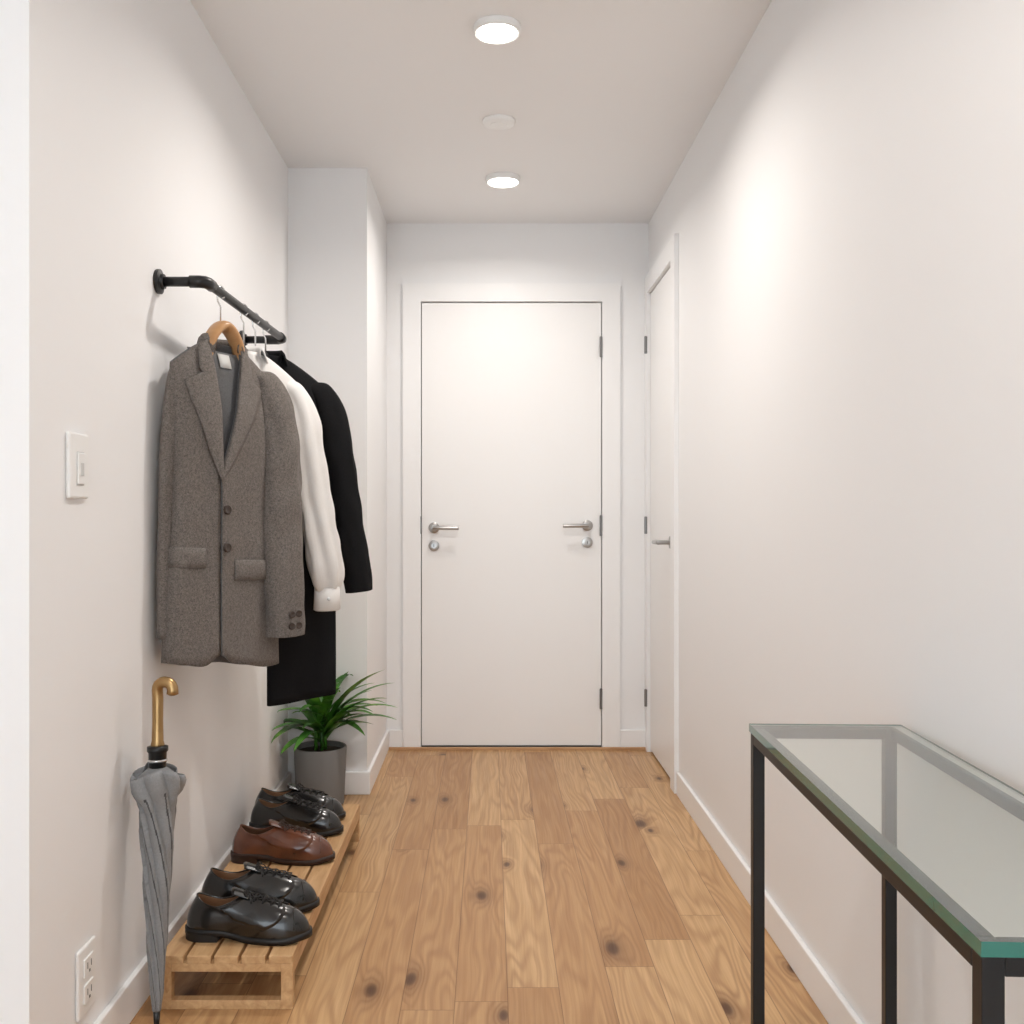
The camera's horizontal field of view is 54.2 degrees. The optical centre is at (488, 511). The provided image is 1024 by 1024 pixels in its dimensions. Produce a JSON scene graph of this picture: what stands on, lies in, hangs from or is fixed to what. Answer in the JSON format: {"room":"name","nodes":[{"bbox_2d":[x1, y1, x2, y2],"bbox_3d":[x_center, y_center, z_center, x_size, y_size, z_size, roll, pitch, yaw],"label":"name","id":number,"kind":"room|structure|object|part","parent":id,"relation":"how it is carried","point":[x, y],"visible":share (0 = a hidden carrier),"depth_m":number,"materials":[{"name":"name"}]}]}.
{"room":"entrance hallway","nodes":[
{"label":"entrance hallway","id":0,"kind":"room"},
{"bbox_2d":[0,0,287,1023],"bbox_3d":[-0.952,-0.120,3.209,0.350,2.420,3.038,0,0,0],"label":"wall","id":1,"kind":"structure","parent":0,"point":[131,148],"depth_m":2.02,"materials":[{"name":"paint"}]},
{"bbox_2d":[66,431,87,498],"bbox_3d":[-0.770,-0.086,1.877,0.014,0.123,0.088,0,0,0],"label":"light switch","id":2,"kind":"object","parent":1,"relation":"attached to","point":[76,443],"visible":1,"depth_m":1.86,"materials":[{"name":"white plastic"}]},
{"bbox_2d":[75,935,95,1021],"bbox_3d":[-0.771,0.893,1.917,0.012,0.130,0.085,0,0,0],"label":"power outlet","id":3,"kind":"object","parent":1,"relation":"attached to","point":[85,958],"visible":1,"depth_m":1.90,"materials":[{"name":"white plastic"}]},
{"bbox_2d":[84,951,93,978],"bbox_3d":[-0.768,0.868,1.917,0.004,0.036,0.043,0,0,0],"label":"socket","id":4,"kind":"object","parent":3,"relation":"attached to","point":[88,955],"depth_m":1.92,"materials":[{"name":"white plastic"}]},
{"bbox_2d":[84,977,93,1004],"bbox_3d":[-0.768,0.918,1.917,0.004,0.036,0.043,0,0,0],"label":"socket","id":5,"kind":"object","parent":3,"relation":"attached to","point":[88,981],"depth_m":1.92,"materials":[{"name":"white plastic"}]},
{"bbox_2d":[93,771,290,1023],"bbox_3d":[-0.770,1.046,2.779,0.013,0.088,2.177,0,0,0],"label":"baseboard","id":6,"kind":"structure","parent":1,"relation":"attached to","point":[135,991],"depth_m":2.18,"materials":[{"name":"paint"}]},
{"bbox_2d":[153,269,286,345],"bbox_3d":[-0.703,-0.539,2.735,0.148,0.058,0.848,0,0,0],"label":"rail","id":7,"kind":"object","parent":1,"relation":"attached to","point":[160,281],"visible":0.83,"depth_m":2.44,"materials":[{"name":"black metal"}]},
{"bbox_2d":[156,285,304,666],"bbox_3d":[-0.633,-0.081,2.466,0.140,0.951,0.445,0,0,38],"label":"blazer","id":8,"kind":"object","parent":7,"relation":"hanging from","point":[230,570],"visible":1,"depth_m":2.41,"materials":[{"name":"fabric"}]},
{"bbox_3d":[-0.646,-0.227,2.428,0.051,0.328,0.183,0,0,30],"label":"lining panel","id":9,"kind":"part","parent":8,"relation":"part of","materials":[{"name":"grey fabric"}]},
{"bbox_2d":[240,303,344,611],"bbox_3d":[-0.592,-0.137,2.739,0.100,0.839,0.491,0,0,41],"label":"shirt","id":10,"kind":"object","parent":7,"relation":"hanging from","point":[324,560],"visible":0.25,"depth_m":2.81,"materials":[{"name":"fabric"}]},
{"bbox_2d":[251,312,335,705],"bbox_3d":[-0.576,-0.005,2.861,0.034,1.103,0.332,0,0,44],"label":"trousers","id":11,"kind":"object","parent":7,"relation":"hanging from","point":[306,668],"visible":0.27,"depth_m":2.89,"materials":[{"name":"fabric"}]},
{"bbox_3d":[-0.542,0.178,2.896,0.034,0.737,0.235,0,0,44],"label":"leg","id":12,"kind":"part","parent":11,"relation":"part of","materials":[{"name":"black fabric"}]},
{"bbox_2d":[262,320,372,592],"bbox_3d":[-0.566,-0.131,2.976,0.507,0.850,0.106,0,0,-43],"label":"blazer","id":13,"kind":"object","parent":7,"relation":"hanging from","point":[337,439],"visible":0.27,"depth_m":3.03,"materials":[{"name":"fabric"}]},
{"bbox_2d":[288,168,386,771],"bbox_3d":[-0.625,-0.120,4.298,0.305,2.420,0.861,0,0,0],"label":"wall column","id":14,"kind":"structure","parent":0,"point":[337,225],"depth_m":3.87,"materials":[{"name":"paint"}]},
{"bbox_2d":[291,771,369,794],"bbox_3d":[-0.611,1.046,3.861,0.305,0.088,0.013,0,0,0],"label":"baseboard","id":15,"kind":"structure","parent":14,"relation":"attached to","point":[356,782],"depth_m":3.85,"materials":[{"name":"paint"}]},
{"bbox_2d":[368,730,388,792],"bbox_3d":[-0.466,1.046,4.237,0.013,0.088,0.741,0,0,0],"label":"baseboard","id":16,"kind":"structure","parent":14,"relation":"attached to","point":[375,766],"depth_m":4.19,"materials":[{"name":"white wood"}]},
{"bbox_2d":[130,750,827,1023],"bbox_3d":[-0.932,1.120,1.029,3.535,0.060,7.458,0,0,0],"label":"floor","id":17,"kind":"structure","parent":0,"point":[476,886],"depth_m":2.72,"materials":[{"name":"brown wood"}]},
{"bbox_2d":[130,676,185,1023],"bbox_3d":[-0.711,0.721,2.139,0.115,0.738,0.117,0,0,0],"label":"umbrella","id":18,"kind":"object","parent":17,"relation":"on","point":[156,786],"visible":1,"depth_m":2.11,"materials":[{"name":"grey fabric"}]},
{"bbox_3d":[-0.695,0.429,2.145,0.059,0.153,0.032,0,0,0],"label":"handle","id":19,"kind":"part","parent":18,"relation":"part of","materials":[{"name":"gold metal"}]},
{"bbox_2d":[161,804,359,1008],"bbox_3d":[-0.576,1.031,2.760,0.292,0.118,1.140,0,0,0],"label":"shoe rack","id":20,"kind":"object","parent":17,"relation":"on","point":[226,953],"visible":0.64,"depth_m":2.21,"materials":[{"name":"brown wood"}]},
{"bbox_3d":[-0.709,1.040,2.203,0.026,0.100,0.023,0,0,0],"label":"leg","id":21,"kind":"part","parent":20,"relation":"part of","materials":[{"name":"brown wood"}]},
{"bbox_2d":[185,886,311,945],"bbox_3d":[-0.549,0.915,2.286,0.292,0.113,0.101,0,0,0],"label":"shoe","id":22,"kind":"object","parent":20,"relation":"on","point":[246,917],"visible":1,"depth_m":2.26,"materials":[{"name":"black leather"}]},
{"bbox_2d":[201,861,319,912],"bbox_3d":[-0.562,0.915,2.450,0.292,0.113,0.101,0,0,0],"label":"shoe","id":23,"kind":"object","parent":20,"relation":"on","point":[298,892],"visible":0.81,"depth_m":2.43,"materials":[{"name":"black leather"}]},
{"bbox_2d":[231,819,334,865],"bbox_3d":[-0.575,0.915,2.792,0.292,0.113,0.101,0,0,0],"label":"shoe","id":24,"kind":"object","parent":20,"relation":"on","point":[279,843],"visible":1,"depth_m":2.76,"materials":[{"name":"brown leather"}]},
{"bbox_3d":[-0.443,1.040,2.203,0.026,0.100,0.023,0,0,0],"label":"leg","id":25,"kind":"part","parent":20,"relation":"part of","materials":[{"name":"brown wood"}]},
{"bbox_2d":[249,794,343,836],"bbox_3d":[-0.585,0.915,3.032,0.291,0.113,0.102,0,0,0],"label":"shoe","id":26,"kind":"object","parent":20,"relation":"on","point":[323,821],"visible":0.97,"depth_m":3.01,"materials":[{"name":"black leather"}]},
{"bbox_2d":[255,783,345,818],"bbox_3d":[-0.600,0.915,3.163,0.292,0.113,0.101,0,0,0],"label":"shoe","id":27,"kind":"object","parent":20,"relation":"on","point":[312,795],"visible":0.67,"depth_m":3.15,"materials":[{"name":"black leather"}]},
{"bbox_3d":[-0.439,1.004,2.760,0.018,0.027,1.092,0,0,0],"label":"rail","id":28,"kind":"part","parent":20,"relation":"part of","materials":[{"name":"brown wood"}]},
{"bbox_3d":[-0.443,1.040,3.318,0.026,0.100,0.023,0,0,0],"label":"leg","id":29,"kind":"part","parent":20,"relation":"part of","materials":[{"name":"brown wood"}]},
{"bbox_2d":[271,671,395,803],"bbox_3d":[-0.551,0.831,3.686,0.439,0.519,0.350,0,0,0],"label":"potted plant","id":30,"kind":"object","parent":17,"relation":"on","point":[320,763],"visible":0.91,"depth_m":3.67,"materials":[{"name":"green plant"}]},
{"bbox_3d":[-0.644,0.845,3.719,0.013,0.110,0.017,0,0,0],"label":"stem","id":31,"kind":"part","parent":30,"relation":"part of","materials":[{"name":"green plant"}]},
{"bbox_3d":[-0.630,0.982,3.735,0.196,0.216,0.196,0,0,0],"label":"pot","id":32,"kind":"part","parent":30,"relation":"part of","materials":[{"name":"grey ceramic"}]},
{"bbox_3d":[-0.621,0.845,3.715,0.012,0.111,0.016,0,0,22],"label":"stem","id":33,"kind":"part","parent":30,"relation":"part of","materials":[{"name":"green plant"}]},
{"bbox_3d":[-0.611,0.845,3.732,0.011,0.111,0.017,0,0,23],"label":"stem","id":34,"kind":"part","parent":30,"relation":"part of","materials":[{"name":"green plant"}]},
{"bbox_2d":[389,747,645,749],"bbox_3d":[0.132,1.084,4.584,1.181,0.012,0.012,0,0,0],"label":"threshold strip","id":35,"kind":"object","parent":17,"relation":"on","point":[390,748],"visible":1,"depth_m":4.58,"materials":[{"name":"brown wood"}]},
{"bbox_2d":[749,724,1023,1023],"bbox_3d":[0.572,0.731,1.304,0.263,0.719,0.891,0,0,2],"label":"glass console table","id":36,"kind":"object","parent":17,"relation":"on","point":[941,832],"visible":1,"depth_m":1.25,"materials":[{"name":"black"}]},
{"bbox_3d":[0.468,0.738,1.741,0.020,0.705,0.020,0,0,2],"label":"leg","id":37,"kind":"part","parent":36,"relation":"part of","materials":[{"name":"black metal"}]},
{"bbox_3d":[0.453,0.394,1.308,0.020,0.018,0.845,0,0,2],"label":"rail","id":38,"kind":"part","parent":36,"relation":"part of","materials":[{"name":"black"}]},
{"bbox_3d":[0.694,0.738,1.733,0.020,0.705,0.020,0,0,2],"label":"leg","id":39,"kind":"part","parent":36,"relation":"part of","materials":[{"name":"black metal"}]},
{"bbox_3d":[0.438,0.738,0.876,0.020,0.705,0.020,0,0,2],"label":"leg","id":40,"kind":"part","parent":36,"relation":"part of","materials":[{"name":"black metal"}]},
{"bbox_3d":[0.550,0.394,0.872,0.206,0.018,0.020,0,0,2],"label":"rail","id":41,"kind":"part","parent":36,"relation":"part of","materials":[{"name":"black metal"}]},
{"bbox_2d":[190,0,771,222],"bbox_3d":[-0.932,-1.380,1.029,3.535,0.100,7.458,0,0,0],"label":"ceiling","id":42,"kind":"structure","parent":0,"point":[607,100],"depth_m":3.15,"materials":[{"name":"paint"}]},
{"bbox_2d":[473,15,520,44],"bbox_3d":[0.022,-1.318,2.740,0.130,0.024,0.130,0,0,0],"label":"recessed light","id":43,"kind":"object","parent":42,"relation":"attached to","point":[492,29],"depth_m":2.71,"materials":[{"name":"white plastic"}]},
{"bbox_2d":[483,114,514,129],"bbox_3d":[0.034,-1.322,3.400,0.112,0.016,0.112,0,0,0],"label":"smoke detector","id":44,"kind":"object","parent":42,"relation":"attached to","point":[497,121],"visible":1,"depth_m":3.38,"materials":[{"name":"white plastic"}]},
{"bbox_2d":[486,172,519,187],"bbox_3d":[0.056,-1.318,3.980,0.139,0.024,0.139,0,0,0],"label":"recessed light","id":45,"kind":"object","parent":42,"relation":"attached to","point":[498,179],"depth_m":3.95,"materials":[{"name":"white plastic"}]},
{"bbox_2d":[387,223,648,729],"bbox_3d":[0.181,-0.120,4.668,1.307,2.420,0.120,0,0,0],"label":"wall","id":46,"kind":"structure","parent":0,"point":[416,252],"depth_m":4.61,"materials":[{"name":"paint"}]},
{"bbox_2d":[389,730,402,746],"bbox_3d":[-0.427,1.046,4.601,0.063,0.088,0.013,0,0,0],"label":"baseboard","id":47,"kind":"structure","parent":46,"relation":"attached to","point":[395,736],"depth_m":4.59,"materials":[{"name":"paint"}]},
{"bbox_2d":[421,303,421,746],"bbox_3d":[0.103,0.061,4.633,0.833,2.057,0.010,0,0,0],"label":"gap shadow","id":48,"kind":"object","parent":46,"relation":"attached to","point":[421,303],"visible":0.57,"depth_m":4.63,"materials":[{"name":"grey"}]},
{"bbox_2d":[422,303,600,744],"bbox_3d":[0.103,0.055,4.623,0.826,2.038,0.042,0,0,0],"label":"door","id":49,"kind":"structure","parent":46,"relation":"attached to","point":[511,392],"depth_m":4.60,"materials":[{"name":"paint"}]},
{"bbox_2d":[420,516,421,533],"bbox_3d":[-0.312,0.060,4.596,0.005,0.080,0.013,0,0,0],"label":"latch plate","id":50,"kind":"object","parent":49,"relation":"attached to","point":[420,516],"visible":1,"depth_m":4.59,"materials":[{"name":"silver metal"}]},
{"bbox_2d":[429,540,438,550],"bbox_3d":[-0.253,0.155,4.595,0.050,0.050,0.014,0,0,0],"label":"rose","id":51,"kind":"object","parent":49,"relation":"attached to","point":[433,545],"visible":1,"depth_m":4.59,"materials":[{"name":"silver metal"}]},
{"bbox_2d":[429,522,438,532],"bbox_3d":[-0.253,0.072,4.598,0.050,0.050,0.009,0,0,0],"label":"rosette","id":52,"kind":"object","parent":49,"relation":"attached to","point":[432,523],"visible":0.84,"depth_m":4.59,"materials":[{"name":"silver metal"}]},
{"bbox_2d":[422,745,600,746],"bbox_3d":[0.103,1.080,4.613,0.823,0.012,0.030,0,0,0],"label":"sweep","id":53,"kind":"object","parent":49,"relation":"attached to","point":[422,745],"visible":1,"depth_m":4.60,"materials":[{"name":"grey"}]},
{"bbox_2d":[582,537,592,547],"bbox_3d":[0.452,0.140,4.595,0.050,0.050,0.014,0,0,0],"label":"rose","id":54,"kind":"object","parent":49,"relation":"attached to","point":[584,541],"visible":1,"depth_m":4.59,"materials":[{"name":"silver metal"}]},
{"bbox_2d":[582,520,592,530],"bbox_3d":[0.452,0.062,4.598,0.050,0.050,0.009,0,0,0],"label":"rosette","id":55,"kind":"object","parent":49,"relation":"attached to","point":[585,521],"visible":0.77,"depth_m":4.59,"materials":[{"name":"silver metal"}]},
{"bbox_3d":[0.452,0.062,4.580,0.018,0.018,0.045,0,0,0],"label":"neck","id":56,"kind":"object","parent":55,"relation":"attached to","visible":0},
{"bbox_2d":[432,524,588,529],"bbox_3d":[0.100,0.067,4.556,0.714,0.030,0.021,0,0,0],"label":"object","id":57,"kind":"structure","parent":56,"relation":"attached to","point":[564,525],"depth_m":4.55,"materials":[{"name":"silver metal"}]},
{"bbox_3d":[-0.198,0.072,4.556,0.120,0.020,0.021,0,0,0],"label":"lever arm","id":58,"kind":"part","parent":57,"relation":"part of","materials":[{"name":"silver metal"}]},
{"bbox_3d":[0.397,0.062,4.556,0.120,0.020,0.021,0,0,0],"label":"lever arm","id":59,"kind":"part","parent":57,"relation":"part of","materials":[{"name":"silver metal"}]},
{"bbox_2d":[403,283,619,746],"bbox_3d":[0.103,0.020,4.649,0.999,2.140,0.118,0,0,0],"label":"door frame","id":60,"kind":"structure","parent":46,"relation":"attached to","point":[414,294],"depth_m":4.59,"materials":[{"name":"paint"}]},
{"bbox_2d":[600,336,601,356],"bbox_3d":[0.514,-0.758,4.588,0.013,0.096,0.013,0,0,0],"label":"hinge","id":61,"kind":"object","parent":46,"relation":"attached to","point":[600,336],"visible":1,"depth_m":4.58,"materials":[{"name":"silver metal"}]},
{"bbox_2d":[600,515,601,535],"bbox_3d":[0.514,0.062,4.588,0.013,0.096,0.013,0,0,0],"label":"hinge","id":62,"kind":"object","parent":46,"relation":"attached to","point":[600,515],"visible":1,"depth_m":4.58,"materials":[{"name":"silver metal"}]},
{"bbox_2d":[600,688,601,708],"bbox_3d":[0.514,0.857,4.588,0.013,0.096,0.013,0,0,0],"label":"hinge","id":63,"kind":"object","parent":46,"relation":"attached to","point":[600,688],"visible":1,"depth_m":4.58,"materials":[{"name":"silver metal"}]},
{"bbox_2d":[620,730,644,746],"bbox_3d":[0.662,1.046,4.601,0.119,0.088,0.013,0,0,0],"label":"baseboard","id":64,"kind":"structure","parent":46,"relation":"attached to","point":[628,738],"depth_m":4.59,"materials":[{"name":"paint"}]},
{"bbox_2d":[649,0,1023,1023],"bbox_3d":[0.785,-0.120,1.004,0.100,2.420,7.208,0,0,0],"label":"wall","id":65,"kind":"structure","parent":0,"point":[846,211],"depth_m":2.00,"materials":[{"name":"paint"}]},
{"bbox_2d":[644,336,646,353],"bbox_3d":[0.713,-0.760,4.548,0.014,0.080,0.014,0,0,0],"label":"hinge","id":66,"kind":"object","parent":65,"relation":"attached to","point":[645,337],"visible":1,"depth_m":4.54,"materials":[{"name":"silver metal"}]},
{"bbox_2d":[644,689,646,706],"bbox_3d":[0.713,0.845,4.548,0.014,0.080,0.014,0,0,0],"label":"hinge","id":67,"kind":"object","parent":65,"relation":"attached to","point":[645,690],"visible":1,"depth_m":4.54,"materials":[{"name":"silver metal"}]},
{"bbox_2d":[644,516,646,533],"bbox_3d":[0.713,0.060,4.548,0.014,0.080,0.014,0,0,0],"label":"hinge","id":68,"kind":"object","parent":65,"relation":"attached to","point":[645,517],"visible":1,"depth_m":4.54,"materials":[{"name":"silver metal"}]},
{"bbox_2d":[651,269,669,776],"bbox_3d":[0.752,0.044,4.250,0.038,2.068,0.580,0,0,0],"label":"door","id":69,"kind":"structure","parent":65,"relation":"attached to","point":[660,296],"depth_m":4.25,"materials":[{"name":"paint"}]},
{"bbox_3d":[0.728,0.122,4.015,0.009,0.050,0.050,0,0,0],"label":"rosette","id":70,"kind":"object","parent":69,"relation":"attached to","visible":0},
{"bbox_2d":[659,540,669,544],"bbox_3d":[0.707,0.122,4.015,0.052,0.018,0.018,0,0,0],"label":"neck","id":71,"kind":"object","parent":70,"relation":"attached to","point":[661,542],"visible":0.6,"depth_m":4.01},
{"bbox_2d":[652,540,659,544],"bbox_3d":[0.678,0.122,4.066,0.021,0.020,0.118,0,0,0],"label":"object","id":72,"kind":"structure","parent":71,"relation":"attached to","point":[656,542],"depth_m":4.02,"materials":[{"name":"silver metal"}]},
{"bbox_2d":[645,233,678,793],"bbox_3d":[0.771,0.006,4.239,0.108,2.168,0.737,0,0,0],"label":"door frame","id":73,"kind":"structure","parent":65,"relation":"attached to","point":[668,259],"depth_m":3.93,"materials":[{"name":"paint"}]},
{"bbox_2d":[677,772,862,1023],"bbox_3d":[0.729,1.046,0.625,0.013,0.088,6.450,0,0,0],"label":"baseboard","id":74,"kind":"structure","parent":65,"relation":"attached to","point":[832,1004],"depth_m":2.48,"materials":[{"name":"paint"}]}
]}

